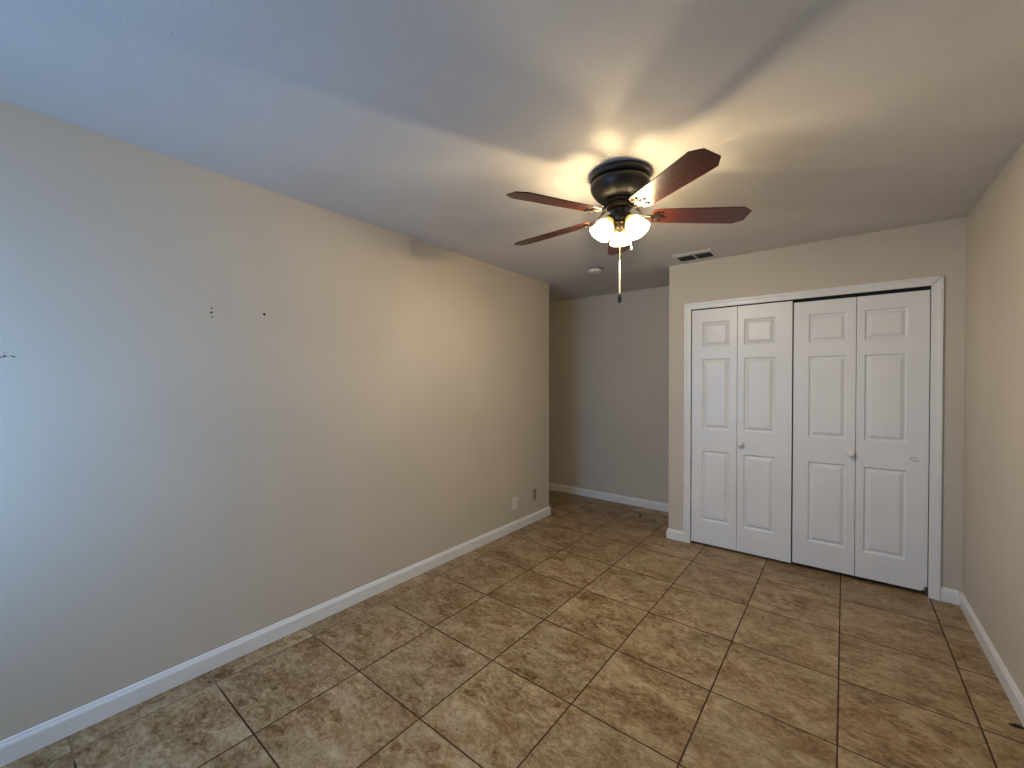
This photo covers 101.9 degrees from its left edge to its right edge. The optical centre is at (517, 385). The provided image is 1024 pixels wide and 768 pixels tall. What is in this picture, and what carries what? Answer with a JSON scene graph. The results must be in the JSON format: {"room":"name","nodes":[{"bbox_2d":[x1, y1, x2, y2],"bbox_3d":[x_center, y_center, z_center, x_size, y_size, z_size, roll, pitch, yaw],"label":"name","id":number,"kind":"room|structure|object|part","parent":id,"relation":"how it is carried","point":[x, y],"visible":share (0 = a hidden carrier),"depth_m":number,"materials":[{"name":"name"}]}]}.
{"room":"empty bedroom","nodes":[
{"label":"empty bedroom","id":0,"kind":"room"},
{"bbox_2d":[0,100,548,740],"bbox_3d":[-1.081,0.163,2.668,0.123,2.440,4.446,0,1,38],"label":"wall","id":1,"kind":"structure","parent":0,"point":[232,409],"depth_m":2.02,"materials":[{"name":"paint"}]},
{"bbox_2d":[0,506,550,766],"bbox_3d":[-1.025,1.339,2.646,0.014,0.088,4.460,0,1,38],"label":"baseboard","id":2,"kind":"structure","parent":1,"relation":"attached to","point":[17,746],"depth_m":2.03,"materials":[{"name":"paint"}]},
{"bbox_2d":[512,496,517,509],"bbox_3d":[-0.026,1.113,3.934,0.008,0.118,0.076,0,1,38],"label":"wall outlet","id":3,"kind":"object","parent":1,"relation":"attached to","point":[514,499],"visible":1,"depth_m":3.92,"materials":[{"name":"beige plastic"}]},
{"bbox_2d":[532,488,535,500],"bbox_3d":[0.164,1.095,4.179,0.008,0.120,0.072,0,1,38],"label":"cable plate","id":4,"kind":"object","parent":1,"relation":"attached to","point":[534,489],"visible":1,"depth_m":4.17,"materials":[{"name":"beige plastic"}]},
{"bbox_2d":[0,0,1023,301],"bbox_3d":[-0.311,-1.116,2.593,5.154,0.120,5.575,0,1,38],"label":"ceiling","id":5,"kind":"structure","parent":0,"point":[416,119],"depth_m":1.54,"materials":[{"name":"white paint"}]},
{"bbox_2d":[587,267,602,273],"bbox_3d":[0.705,-1.047,3.789,0.140,0.044,0.140,0,1,38],"label":"smoke detector","id":6,"kind":"object","parent":5,"relation":"attached to","point":[592,270],"visible":1,"depth_m":3.75,"materials":[{"name":"grey plastic"}]},
{"bbox_2d":[506,148,751,302],"bbox_3d":[0.462,-0.732,2.095,1.183,0.639,1.216,0,1,38],"label":"ceiling fan","id":7,"kind":"object","parent":5,"relation":"hanging from","point":[620,186],"visible":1,"depth_m":1.97,"materials":[{"name":"brown wood"}]},
{"bbox_3d":[0.189,-0.837,2.301,0.480,0.006,0.137,-2,11,36],"label":"blade","id":8,"kind":"part","parent":7,"relation":"part of","materials":[{"name":"brown wood"}]},
{"bbox_3d":[0.172,-0.820,1.857,0.480,0.006,0.137,-5,15,-32],"label":"blade","id":9,"kind":"part","parent":7,"relation":"part of","materials":[{"name":"brown wood"}]},
{"bbox_3d":[0.424,-0.865,2.126,0.102,0.065,0.026,0,1,36],"label":"iron arm","id":10,"kind":"part","parent":7,"relation":"part of","materials":[{"name":"brown metal"}]},
{"bbox_3d":[0.420,-0.864,2.010,0.102,0.065,0.026,0,1,-32],"label":"iron arm","id":11,"kind":"part","parent":7,"relation":"part of","materials":[{"name":"brown metal"}]},
{"bbox_3d":[0.430,-0.785,2.048,0.111,0.100,0.111,36,-7,-11],"label":"lamp shade","id":12,"kind":"part","parent":7,"relation":"part of","materials":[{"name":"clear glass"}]},
{"bbox_3d":[0.596,-0.852,2.451,0.137,0.006,0.480,-12,-2,13],"label":"blade","id":13,"kind":"part","parent":7,"relation":"part of","materials":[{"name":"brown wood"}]},
{"bbox_3d":[0.529,-0.786,2.142,0.111,0.100,0.111,0,36,16],"label":"lamp shade","id":14,"kind":"part","parent":7,"relation":"part of","materials":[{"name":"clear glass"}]},
{"bbox_3d":[0.554,-0.750,2.047,0.018,0.163,0.008,0,1,23],"label":"pull chain","id":15,"kind":"part","parent":7,"relation":"part of","materials":[{"name":"gold metal"}]},
{"bbox_3d":[0.536,-0.863,1.967,0.026,0.065,0.102,0,1,-16],"label":"iron arm","id":16,"kind":"part","parent":7,"relation":"part of","materials":[{"name":"brown metal"}]},
{"bbox_3d":[0.562,-0.785,2.010,0.111,0.100,0.111,-1,-35,-44],"label":"lamp shade","id":17,"kind":"part","parent":7,"relation":"part of","materials":[{"name":"white glass"}]},
{"bbox_3d":[0.610,-0.864,2.066,0.102,0.065,0.026,0,1,0],"label":"iron arm","id":18,"kind":"part","parent":7,"relation":"part of","materials":[{"name":"brown metal"}]},
{"bbox_3d":[0.617,-0.830,1.686,0.137,0.006,0.480,12,-1,-16],"label":"blade","id":19,"kind":"part","parent":7,"relation":"part of","materials":[{"name":"brown wood"}]},
{"bbox_3d":[0.903,-0.847,2.065,0.480,0.006,0.137,0,-11,0],"label":"blade","id":20,"kind":"part","parent":7,"relation":"part of","materials":[{"name":"brown wood"}]},
{"bbox_2d":[672,249,717,262],"bbox_3d":[1.450,-1.060,3.400,0.303,0.009,0.230,0,1,38],"label":"ceiling vent","id":21,"kind":"object","parent":5,"relation":"in","point":[708,253],"visible":1,"depth_m":3.39,"materials":[{"name":"grey metal"}]},
{"bbox_2d":[0,489,1023,767],"bbox_3d":[-0.310,1.434,2.620,5.154,0.100,5.575,0,1,38],"label":"floor","id":22,"kind":"structure","parent":0,"point":[579,635],"depth_m":1.97,"materials":[{"name":"tile"}]},
{"bbox_2d":[1008,723,1023,728],"bbox_3d":[2.038,1.389,1.696,0.044,0.009,0.016,0,1,38],"label":"bit","id":23,"kind":"object","parent":22,"relation":"on","point":[1013,724],"visible":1,"depth_m":1.69,"materials":[{"name":"black"}]},
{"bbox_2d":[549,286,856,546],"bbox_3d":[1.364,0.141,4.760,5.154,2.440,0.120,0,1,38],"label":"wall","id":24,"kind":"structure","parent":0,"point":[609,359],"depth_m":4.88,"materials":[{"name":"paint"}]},
{"bbox_2d":[549,482,668,511],"bbox_3d":[0.600,1.311,5.281,3.084,0.088,0.014,0,1,38],"label":"baseboard","id":25,"kind":"structure","parent":24,"relation":"attached to","point":[660,506],"depth_m":4.88,"materials":[{"name":"paint"}]},
{"bbox_2d":[668,217,965,592],"bbox_3d":[2.114,0.157,3.213,1.830,2.440,0.115,0,1,38],"label":"wall","id":26,"kind":"structure","parent":0,"point":[938,248],"depth_m":2.89,"materials":[{"name":"paint"}]},
{"bbox_2d":[668,528,682,541],"bbox_3d":[1.405,1.328,3.695,0.132,0.088,0.014,0,1,38],"label":"baseboard","id":27,"kind":"structure","parent":26,"relation":"attached to","point":[673,534],"depth_m":3.69,"materials":[{"name":"paint"}]},
{"bbox_2d":[683,304,690,542],"bbox_3d":[1.478,0.328,3.625,0.057,2.089,0.018,0,1,38],"label":"trim","id":28,"kind":"structure","parent":26,"relation":"attached to","point":[687,311],"depth_m":3.62,"materials":[{"name":"paint"}]},
{"bbox_2d":[691,301,792,562],"bbox_3d":[1.795,0.353,3.384,0.730,2.004,0.081,0,1,38],"label":"door","id":29,"kind":"structure","parent":26,"relation":"in","point":[741,469],"depth_m":3.37,"materials":[{"name":"paint"}]},
{"bbox_2d":[690,283,933,593],"bbox_3d":[2.127,0.355,3.205,1.517,2.045,0.115,0,1,38],"label":"trim","id":30,"kind":"structure","parent":26,"relation":"attached to","point":[933,283],"depth_m":2.75,"materials":[{"name":"paint"}]},
{"bbox_2d":[685,275,942,310],"bbox_3d":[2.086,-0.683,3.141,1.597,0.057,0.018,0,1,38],"label":"trim","id":31,"kind":"structure","parent":26,"relation":"attached to","point":[925,281],"depth_m":3.03,"materials":[{"name":"paint"}]},
{"bbox_2d":[792,290,929,595],"bbox_3d":[2.385,0.376,2.931,0.742,2.008,0.081,0,1,38],"label":"door","id":32,"kind":"structure","parent":26,"relation":"in","point":[883,383],"depth_m":2.91,"materials":[{"name":"paint"}]},
{"bbox_3d":[2.355,0.481,2.938,0.044,0.044,0.052,0,1,38],"label":"knob","id":33,"kind":"part","parent":32,"relation":"part of","materials":[{"name":"paint"}]},
{"bbox_2d":[928,276,943,600],"bbox_3d":[2.697,0.339,2.677,0.057,2.088,0.018,0,1,38],"label":"trim","id":34,"kind":"structure","parent":26,"relation":"attached to","point":[937,289],"depth_m":2.67,"materials":[{"name":"paint"}]},
{"bbox_2d":[941,587,958,604],"bbox_3d":[2.754,1.339,2.646,0.082,0.088,0.014,0,1,38],"label":"baseboard","id":35,"kind":"structure","parent":26,"relation":"attached to","point":[948,595],"depth_m":2.64,"materials":[{"name":"paint"}]},
{"bbox_2d":[962,142,1023,696],"bbox_3d":[1.683,0.180,1.069,0.120,2.440,5.315,0,1,38],"label":"wall","id":36,"kind":"structure","parent":0,"point":[993,468],"depth_m":2.06,"materials":[{"name":"paint"}]},
{"bbox_2d":[959,591,1023,726],"bbox_3d":[1.397,1.359,0.824,0.014,0.088,4.557,0,1,38],"label":"baseboard","id":37,"kind":"structure","parent":36,"relation":"attached to","point":[1013,693],"depth_m":2.02,"materials":[{"name":"paint"}]}
]}

